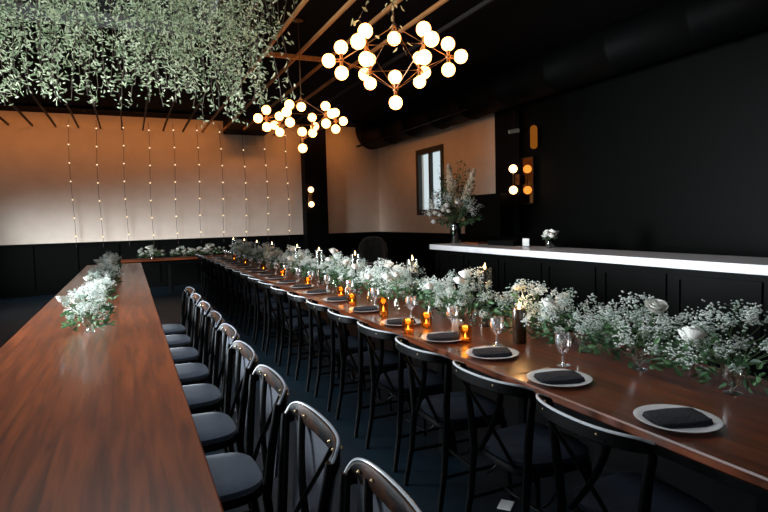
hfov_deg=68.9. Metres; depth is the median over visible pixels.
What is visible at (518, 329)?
pillar candle
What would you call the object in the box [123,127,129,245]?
string light
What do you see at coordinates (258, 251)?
floral arrangement
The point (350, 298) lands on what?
dinner plate
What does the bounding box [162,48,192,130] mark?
ceiling beam
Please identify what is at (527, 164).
wall mirror
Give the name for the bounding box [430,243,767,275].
countertop
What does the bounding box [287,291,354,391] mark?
chair
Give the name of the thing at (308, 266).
floral arrangement
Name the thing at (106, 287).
floral arrangement
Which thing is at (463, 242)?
wooden tray
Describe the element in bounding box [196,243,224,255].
floral arrangement
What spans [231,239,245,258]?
floral arrangement
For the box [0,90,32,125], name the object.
ceiling beam
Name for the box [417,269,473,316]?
floral arrangement
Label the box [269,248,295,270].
floral arrangement
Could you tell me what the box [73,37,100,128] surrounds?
ceiling beam
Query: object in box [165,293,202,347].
chair
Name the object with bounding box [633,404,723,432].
dinner plate
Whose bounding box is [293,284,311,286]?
folded napkin
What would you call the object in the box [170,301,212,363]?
chair
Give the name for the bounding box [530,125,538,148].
wall lamp
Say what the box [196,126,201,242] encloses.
string light
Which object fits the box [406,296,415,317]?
goblet
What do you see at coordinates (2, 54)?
ceiling beam
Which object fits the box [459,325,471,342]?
votive
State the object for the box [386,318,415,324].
folded napkin
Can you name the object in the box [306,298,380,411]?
chair
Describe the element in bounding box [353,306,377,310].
folded napkin
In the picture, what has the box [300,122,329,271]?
column
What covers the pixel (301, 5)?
ceiling beam
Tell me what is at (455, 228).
bouquet
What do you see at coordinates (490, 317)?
bowl
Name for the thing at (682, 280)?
bar counter
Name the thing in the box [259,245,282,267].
floral arrangement
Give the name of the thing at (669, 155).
wall
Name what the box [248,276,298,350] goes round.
chair
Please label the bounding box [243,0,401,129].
ceiling beam
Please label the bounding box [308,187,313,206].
wall sconce
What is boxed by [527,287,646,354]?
floral arrangement
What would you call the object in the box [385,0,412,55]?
vine
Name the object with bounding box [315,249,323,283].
taper candle
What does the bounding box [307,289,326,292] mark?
folded napkin
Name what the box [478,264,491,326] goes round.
taper candle
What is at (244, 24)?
ceiling beam
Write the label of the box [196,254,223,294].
chair
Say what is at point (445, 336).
folded napkin
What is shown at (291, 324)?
chair
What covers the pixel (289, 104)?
chandelier
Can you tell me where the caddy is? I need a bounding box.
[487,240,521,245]
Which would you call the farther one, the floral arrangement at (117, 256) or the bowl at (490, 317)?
the floral arrangement at (117, 256)
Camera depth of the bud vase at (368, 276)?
5.14 m
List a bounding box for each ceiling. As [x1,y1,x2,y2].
[0,0,667,126]
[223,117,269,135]
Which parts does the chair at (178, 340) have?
leg, leg, crest rail, panel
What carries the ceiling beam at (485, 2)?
attached to the wall at (36, 203)
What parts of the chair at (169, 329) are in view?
leg, leg, crest rail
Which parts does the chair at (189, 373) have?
seat, leg, leg, crest rail, panel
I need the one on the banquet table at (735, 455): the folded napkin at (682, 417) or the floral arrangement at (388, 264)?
the floral arrangement at (388, 264)
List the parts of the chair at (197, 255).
leg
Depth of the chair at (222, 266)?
8.98 m
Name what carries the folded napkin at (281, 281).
on the dinner plate at (296, 280)
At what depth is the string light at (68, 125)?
12.84 m
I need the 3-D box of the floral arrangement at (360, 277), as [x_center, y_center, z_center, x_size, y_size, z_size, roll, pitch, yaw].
[-0.157,0.204,5.723,0.380,0.385,0.713,-3,4,-15]
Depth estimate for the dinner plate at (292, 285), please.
6.39 m
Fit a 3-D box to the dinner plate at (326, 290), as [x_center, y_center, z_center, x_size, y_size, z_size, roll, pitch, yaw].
[-0.716,0.387,5.945,0.292,0.022,0.292,-3,4,-24]
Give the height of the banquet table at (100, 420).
0.760 m
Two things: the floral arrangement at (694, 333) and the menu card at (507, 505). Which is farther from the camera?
the menu card at (507, 505)
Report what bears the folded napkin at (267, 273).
on the dinner plate
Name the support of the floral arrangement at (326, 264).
on the banquet table at (735, 455)
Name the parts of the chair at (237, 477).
seat, leg, crest rail, leg, panel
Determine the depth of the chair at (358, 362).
4.06 m
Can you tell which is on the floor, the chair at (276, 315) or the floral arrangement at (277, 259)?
the chair at (276, 315)
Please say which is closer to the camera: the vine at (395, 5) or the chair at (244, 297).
the vine at (395, 5)
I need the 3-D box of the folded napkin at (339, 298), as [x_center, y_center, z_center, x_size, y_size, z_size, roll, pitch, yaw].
[-0.441,0.407,5.356,0.208,0.030,0.144,-2,4,-7]
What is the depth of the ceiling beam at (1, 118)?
11.90 m
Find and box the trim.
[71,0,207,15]
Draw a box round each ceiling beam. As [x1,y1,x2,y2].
[0,0,222,38]
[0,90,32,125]
[0,116,8,125]
[1,52,55,126]
[28,31,78,127]
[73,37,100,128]
[115,41,122,129]
[142,42,156,130]
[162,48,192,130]
[182,0,258,131]
[201,0,308,132]
[220,0,355,133]
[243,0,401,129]
[262,0,447,130]
[265,52,322,61]
[273,0,493,135]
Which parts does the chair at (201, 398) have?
seat, leg, leg, crest rail, panel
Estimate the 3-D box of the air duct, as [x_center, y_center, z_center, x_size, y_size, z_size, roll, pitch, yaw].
[2.546,-2.886,8.873,0.690,0.725,15.160,-3,4,-24]
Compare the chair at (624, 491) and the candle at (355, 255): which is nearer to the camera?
the chair at (624, 491)
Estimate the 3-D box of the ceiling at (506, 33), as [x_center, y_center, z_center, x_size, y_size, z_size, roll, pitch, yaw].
[-1.414,-3.000,5.905,10.600,0.100,17.400,-3,4,-24]
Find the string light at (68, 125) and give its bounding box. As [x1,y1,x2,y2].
[68,125,76,247]
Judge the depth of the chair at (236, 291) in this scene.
8.39 m
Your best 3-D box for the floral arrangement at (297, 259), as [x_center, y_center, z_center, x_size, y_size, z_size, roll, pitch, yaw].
[-1.129,0.098,7.689,0.398,0.390,0.760,-3,4,-18]
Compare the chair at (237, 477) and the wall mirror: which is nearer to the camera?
the chair at (237, 477)
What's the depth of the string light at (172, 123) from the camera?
13.79 m
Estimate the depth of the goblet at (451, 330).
3.78 m
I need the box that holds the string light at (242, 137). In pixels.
[242,137,246,240]
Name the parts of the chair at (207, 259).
leg, leg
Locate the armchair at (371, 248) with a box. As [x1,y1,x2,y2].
[358,236,387,271]
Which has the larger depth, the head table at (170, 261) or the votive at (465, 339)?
the head table at (170, 261)
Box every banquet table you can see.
[0,263,223,511]
[208,255,767,511]
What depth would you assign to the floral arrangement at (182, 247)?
13.08 m
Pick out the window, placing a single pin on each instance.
(430, 150)
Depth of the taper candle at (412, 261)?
4.92 m
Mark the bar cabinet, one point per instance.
(496, 210)
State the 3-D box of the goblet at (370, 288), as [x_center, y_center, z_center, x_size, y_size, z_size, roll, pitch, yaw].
[-0.078,0.363,4.969,0.080,0.165,0.080,2,5,40]
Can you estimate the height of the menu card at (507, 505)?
0.004 m
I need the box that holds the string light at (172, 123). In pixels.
[172,123,177,236]
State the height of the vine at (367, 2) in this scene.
1.058 m
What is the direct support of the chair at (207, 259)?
on the floor
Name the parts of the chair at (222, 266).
leg, leg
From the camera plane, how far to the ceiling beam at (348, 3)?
7.44 m
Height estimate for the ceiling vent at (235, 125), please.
0.220 m
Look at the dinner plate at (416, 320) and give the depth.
4.06 m
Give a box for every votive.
[378,297,387,316]
[402,318,413,333]
[421,313,431,327]
[452,319,463,330]
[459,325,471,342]
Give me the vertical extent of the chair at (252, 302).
0.870 m
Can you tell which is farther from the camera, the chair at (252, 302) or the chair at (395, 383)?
the chair at (252, 302)
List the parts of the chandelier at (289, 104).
globe, globe, globe, globe, globe, globe, globe, globe, globe, stem rod, globe, frame, globe, globe, globe, globe, globe, globe, globe, globe, globe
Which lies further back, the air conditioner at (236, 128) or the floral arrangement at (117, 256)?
the air conditioner at (236, 128)
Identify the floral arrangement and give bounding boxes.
[56,282,116,332]
[80,271,118,301]
[87,258,123,284]
[94,253,121,274]
[102,251,121,267]
[137,245,165,258]
[170,246,196,256]
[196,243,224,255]
[228,242,241,256]
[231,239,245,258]
[237,242,255,260]
[243,244,261,262]
[253,242,269,263]
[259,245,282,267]
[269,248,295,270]
[280,245,307,273]
[287,249,315,276]
[300,251,330,280]
[317,252,348,282]
[324,255,364,289]
[350,259,385,294]
[367,258,411,299]
[378,262,435,306]
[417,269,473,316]
[432,266,510,326]
[495,279,576,342]
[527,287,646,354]
[576,290,718,378]
[649,299,767,396]
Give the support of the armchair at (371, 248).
on the floor
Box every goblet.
[370,288,379,305]
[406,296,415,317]
[446,306,458,331]
[490,317,503,345]
[555,333,571,366]
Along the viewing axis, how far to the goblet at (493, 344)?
3.33 m
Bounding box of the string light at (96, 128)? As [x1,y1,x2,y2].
[96,128,103,246]
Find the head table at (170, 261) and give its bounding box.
[120,254,238,291]
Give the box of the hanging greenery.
[0,0,297,128]
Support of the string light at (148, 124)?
hanging from the ceiling at (506, 33)
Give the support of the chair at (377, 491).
on the floor
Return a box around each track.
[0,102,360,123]
[356,85,468,146]
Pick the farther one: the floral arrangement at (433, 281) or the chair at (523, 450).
the floral arrangement at (433, 281)
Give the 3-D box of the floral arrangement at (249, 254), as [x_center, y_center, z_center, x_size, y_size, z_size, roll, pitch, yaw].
[-2.464,-0.044,10.640,0.380,0.353,0.713,-4,4,-31]
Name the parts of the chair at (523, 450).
leg, crest rail, leg, seat, leg, leg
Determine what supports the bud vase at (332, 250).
on the banquet table at (735, 455)
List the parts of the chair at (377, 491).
leg, panel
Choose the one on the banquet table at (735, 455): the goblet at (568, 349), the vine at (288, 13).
the goblet at (568, 349)
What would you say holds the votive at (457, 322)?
on the banquet table at (735, 455)
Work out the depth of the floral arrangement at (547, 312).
3.42 m
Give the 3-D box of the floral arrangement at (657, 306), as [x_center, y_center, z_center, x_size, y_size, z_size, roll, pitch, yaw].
[1.240,0.360,2.730,0.412,0.396,0.679,-3,4,-24]
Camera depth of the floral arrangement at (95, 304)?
4.07 m
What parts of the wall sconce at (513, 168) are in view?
globe, globe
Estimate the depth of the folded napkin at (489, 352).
3.05 m
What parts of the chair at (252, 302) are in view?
crest rail, leg, leg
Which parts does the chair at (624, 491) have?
leg, seat, crest rail, leg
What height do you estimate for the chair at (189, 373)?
0.880 m
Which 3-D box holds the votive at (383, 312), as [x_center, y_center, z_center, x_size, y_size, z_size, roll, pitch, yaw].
[-0.006,0.405,4.454,0.080,0.145,0.080,-3,4,-24]
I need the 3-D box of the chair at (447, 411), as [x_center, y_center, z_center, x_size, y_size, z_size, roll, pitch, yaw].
[0.366,0.887,3.084,0.543,0.870,0.506,-3,4,-23]
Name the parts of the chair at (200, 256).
leg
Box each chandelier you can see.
[253,18,347,152]
[322,10,467,109]
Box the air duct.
[355,0,767,149]
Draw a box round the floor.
[0,274,756,511]
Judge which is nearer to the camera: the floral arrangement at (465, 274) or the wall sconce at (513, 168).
the floral arrangement at (465, 274)
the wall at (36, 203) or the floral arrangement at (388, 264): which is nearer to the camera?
the floral arrangement at (388, 264)
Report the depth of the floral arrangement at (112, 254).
8.45 m
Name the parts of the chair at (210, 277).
leg, leg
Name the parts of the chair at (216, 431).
seat, leg, crest rail, leg, panel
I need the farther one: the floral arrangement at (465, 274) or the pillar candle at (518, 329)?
the floral arrangement at (465, 274)
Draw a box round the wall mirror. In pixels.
[520,156,535,203]
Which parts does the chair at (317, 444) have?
leg, crest rail, panel, leg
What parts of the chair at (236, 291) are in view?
leg, leg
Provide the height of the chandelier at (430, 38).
1.666 m
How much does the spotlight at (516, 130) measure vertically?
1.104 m
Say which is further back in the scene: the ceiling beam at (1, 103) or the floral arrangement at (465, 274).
the ceiling beam at (1, 103)
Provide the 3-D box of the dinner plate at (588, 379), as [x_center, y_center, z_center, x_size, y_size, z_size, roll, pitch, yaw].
[0.809,0.569,2.590,0.292,0.022,0.292,-3,4,-24]
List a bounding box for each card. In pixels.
[497,499,513,510]
[522,238,529,246]
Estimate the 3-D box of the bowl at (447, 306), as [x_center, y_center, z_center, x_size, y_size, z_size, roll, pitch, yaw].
[0.463,0.396,3.787,0.080,0.103,0.080,-4,4,-31]
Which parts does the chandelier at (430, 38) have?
globe, globe, globe, globe, globe, globe, globe, globe, globe, frame, globe, globe, globe, globe, globe, globe, globe, globe, globe, globe, globe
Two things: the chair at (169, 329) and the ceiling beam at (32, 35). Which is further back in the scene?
the ceiling beam at (32, 35)
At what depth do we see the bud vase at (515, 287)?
3.52 m
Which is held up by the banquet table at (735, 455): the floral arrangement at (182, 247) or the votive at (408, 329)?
the votive at (408, 329)
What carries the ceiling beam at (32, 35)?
attached to the wall at (36, 203)
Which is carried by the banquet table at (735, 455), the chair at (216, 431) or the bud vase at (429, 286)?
the bud vase at (429, 286)
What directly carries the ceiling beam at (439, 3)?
attached to the wall at (36, 203)
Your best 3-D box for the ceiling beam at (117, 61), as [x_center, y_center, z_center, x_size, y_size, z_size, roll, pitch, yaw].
[-4.766,-2.842,10.107,0.028,0.045,7.000,-3,4,-24]
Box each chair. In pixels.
[162,287,196,334]
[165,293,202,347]
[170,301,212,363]
[175,311,224,411]
[182,323,239,452]
[192,340,257,509]
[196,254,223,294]
[199,255,227,295]
[202,257,227,300]
[206,258,239,304]
[206,364,288,511]
[210,260,243,309]
[214,262,244,314]
[220,264,252,319]
[225,266,263,325]
[232,269,275,332]
[240,272,280,340]
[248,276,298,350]
[258,280,314,361]
[270,285,330,375]
[277,401,342,511]
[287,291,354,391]
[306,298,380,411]
[328,308,410,437]
[338,457,421,511]
[357,321,457,471]
[395,336,513,511]
[453,360,591,511]
[536,393,714,511]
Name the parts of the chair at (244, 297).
crest rail, leg, leg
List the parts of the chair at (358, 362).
leg, crest rail, leg, seat, leg, leg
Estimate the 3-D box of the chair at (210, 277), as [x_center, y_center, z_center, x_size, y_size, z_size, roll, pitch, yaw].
[-3.360,0.444,11.262,0.543,0.870,0.506,-3,4,-25]
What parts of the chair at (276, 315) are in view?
crest rail, leg, leg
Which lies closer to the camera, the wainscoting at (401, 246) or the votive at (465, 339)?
the votive at (465, 339)
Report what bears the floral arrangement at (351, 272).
on the banquet table at (735, 455)
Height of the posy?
0.244 m
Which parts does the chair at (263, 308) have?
crest rail, leg, leg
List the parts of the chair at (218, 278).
leg, leg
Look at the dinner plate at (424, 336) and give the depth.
3.53 m
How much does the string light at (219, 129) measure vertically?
2.950 m
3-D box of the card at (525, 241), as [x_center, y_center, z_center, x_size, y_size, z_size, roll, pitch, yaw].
[1.968,-0.188,7.765,0.080,0.110,0.140,-3,4,-24]
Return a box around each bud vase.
[329,248,337,287]
[342,259,349,295]
[364,274,372,303]
[392,272,400,310]
[424,283,434,319]
[511,283,522,306]
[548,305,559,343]
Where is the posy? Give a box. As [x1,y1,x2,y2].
[541,229,558,247]
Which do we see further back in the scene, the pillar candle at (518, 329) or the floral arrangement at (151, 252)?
the floral arrangement at (151, 252)
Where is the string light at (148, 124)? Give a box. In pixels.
[148,124,154,244]
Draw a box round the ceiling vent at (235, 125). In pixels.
[231,119,264,129]
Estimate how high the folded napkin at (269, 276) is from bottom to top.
0.030 m
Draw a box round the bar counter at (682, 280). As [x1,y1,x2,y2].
[430,243,767,378]
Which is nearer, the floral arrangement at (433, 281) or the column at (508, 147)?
the floral arrangement at (433, 281)
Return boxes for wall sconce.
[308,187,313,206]
[509,165,519,193]
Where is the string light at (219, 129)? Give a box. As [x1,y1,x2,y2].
[219,129,223,234]
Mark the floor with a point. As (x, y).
(423, 486)
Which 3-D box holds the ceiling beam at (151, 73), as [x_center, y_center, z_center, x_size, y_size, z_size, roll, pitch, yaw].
[-4.352,-2.865,10.295,0.028,0.045,7.000,-3,4,-24]
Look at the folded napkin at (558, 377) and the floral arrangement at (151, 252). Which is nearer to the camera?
the folded napkin at (558, 377)
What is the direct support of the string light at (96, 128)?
hanging from the ceiling at (506, 33)
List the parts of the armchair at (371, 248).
seat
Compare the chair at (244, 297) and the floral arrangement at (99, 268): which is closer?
the floral arrangement at (99, 268)
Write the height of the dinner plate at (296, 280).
0.022 m
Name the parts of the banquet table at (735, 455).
leg, leg, leg, leg, leg, leg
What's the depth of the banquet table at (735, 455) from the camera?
2.52 m
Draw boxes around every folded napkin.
[260,272,274,274]
[268,276,283,277]
[279,280,295,282]
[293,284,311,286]
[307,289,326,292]
[327,296,348,300]
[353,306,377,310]
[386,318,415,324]
[427,332,460,340]
[472,347,511,357]
[534,370,584,384]
[642,407,713,428]
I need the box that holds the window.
[415,144,444,214]
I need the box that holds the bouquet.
[424,161,483,242]
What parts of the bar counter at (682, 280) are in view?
panel moulding, panel moulding, panel moulding, panel moulding, panel moulding, panel moulding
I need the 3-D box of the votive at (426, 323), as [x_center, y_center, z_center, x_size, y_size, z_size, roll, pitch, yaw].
[0.299,0.452,3.957,0.080,0.100,0.080,-3,4,-24]
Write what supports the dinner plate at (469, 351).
on the banquet table at (735, 455)
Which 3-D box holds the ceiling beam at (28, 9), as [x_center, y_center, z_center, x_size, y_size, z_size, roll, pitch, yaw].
[-2.401,-2.730,4.259,2.720,0.170,5.600,-3,4,-24]
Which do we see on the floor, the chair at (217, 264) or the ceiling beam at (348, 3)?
the chair at (217, 264)
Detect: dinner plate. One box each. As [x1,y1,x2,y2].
[276,280,298,283]
[289,285,314,287]
[303,290,329,293]
[323,297,352,301]
[348,306,382,312]
[381,318,420,325]
[421,332,466,342]
[465,346,518,359]
[526,368,592,386]
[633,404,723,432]
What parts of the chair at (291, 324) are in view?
crest rail, leg, leg, seat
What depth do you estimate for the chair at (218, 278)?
10.04 m
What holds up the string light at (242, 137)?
hanging from the air conditioner at (236, 128)
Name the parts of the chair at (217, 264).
leg, leg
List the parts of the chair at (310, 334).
crest rail, leg, leg, seat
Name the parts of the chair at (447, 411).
leg, crest rail, leg, seat, leg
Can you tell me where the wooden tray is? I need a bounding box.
[463,242,486,243]
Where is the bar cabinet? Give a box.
[465,193,767,257]
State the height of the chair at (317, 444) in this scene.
0.880 m
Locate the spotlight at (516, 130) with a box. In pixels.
[508,107,519,133]
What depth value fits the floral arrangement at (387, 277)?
4.91 m
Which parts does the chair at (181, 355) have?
seat, leg, leg, crest rail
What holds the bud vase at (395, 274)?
on the banquet table at (735, 455)
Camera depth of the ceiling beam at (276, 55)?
7.81 m
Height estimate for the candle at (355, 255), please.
0.350 m
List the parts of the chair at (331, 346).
crest rail, leg, leg, seat, leg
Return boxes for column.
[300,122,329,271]
[495,104,522,244]
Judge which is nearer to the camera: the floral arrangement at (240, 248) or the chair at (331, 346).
the chair at (331, 346)
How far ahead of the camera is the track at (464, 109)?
11.46 m
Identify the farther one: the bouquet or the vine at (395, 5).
the bouquet
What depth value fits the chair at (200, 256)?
11.80 m
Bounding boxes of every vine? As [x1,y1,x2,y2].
[274,0,301,99]
[351,0,378,38]
[382,0,396,13]
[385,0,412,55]
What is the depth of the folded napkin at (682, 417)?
2.01 m
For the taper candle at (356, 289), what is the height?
0.446 m
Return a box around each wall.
[0,111,379,244]
[378,28,767,256]
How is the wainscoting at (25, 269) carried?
attached to the wall at (36, 203)
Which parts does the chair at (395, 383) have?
leg, crest rail, leg, seat, leg, leg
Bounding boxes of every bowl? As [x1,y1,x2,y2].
[406,296,415,309]
[446,306,458,321]
[490,317,503,334]
[555,333,571,353]
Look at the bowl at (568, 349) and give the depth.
2.84 m
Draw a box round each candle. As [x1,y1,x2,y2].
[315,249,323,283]
[350,253,360,293]
[354,255,356,284]
[407,256,418,305]
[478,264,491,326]
[512,303,525,343]
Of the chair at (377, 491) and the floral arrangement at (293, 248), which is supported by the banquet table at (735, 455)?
the floral arrangement at (293, 248)
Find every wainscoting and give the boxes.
[0,232,380,297]
[379,232,495,280]
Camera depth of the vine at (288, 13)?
4.81 m
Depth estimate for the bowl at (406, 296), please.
4.32 m
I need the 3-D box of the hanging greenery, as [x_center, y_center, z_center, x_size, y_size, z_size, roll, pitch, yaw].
[-2.017,-1.929,4.280,2.998,1.631,1.715,-4,4,-29]
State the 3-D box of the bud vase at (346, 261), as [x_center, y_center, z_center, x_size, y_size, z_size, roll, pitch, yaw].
[-0.384,0.217,5.724,0.096,0.371,0.096,-3,4,-24]
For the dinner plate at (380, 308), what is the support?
on the banquet table at (735, 455)
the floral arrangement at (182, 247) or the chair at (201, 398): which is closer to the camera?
the chair at (201, 398)
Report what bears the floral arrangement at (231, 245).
on the banquet table at (735, 455)

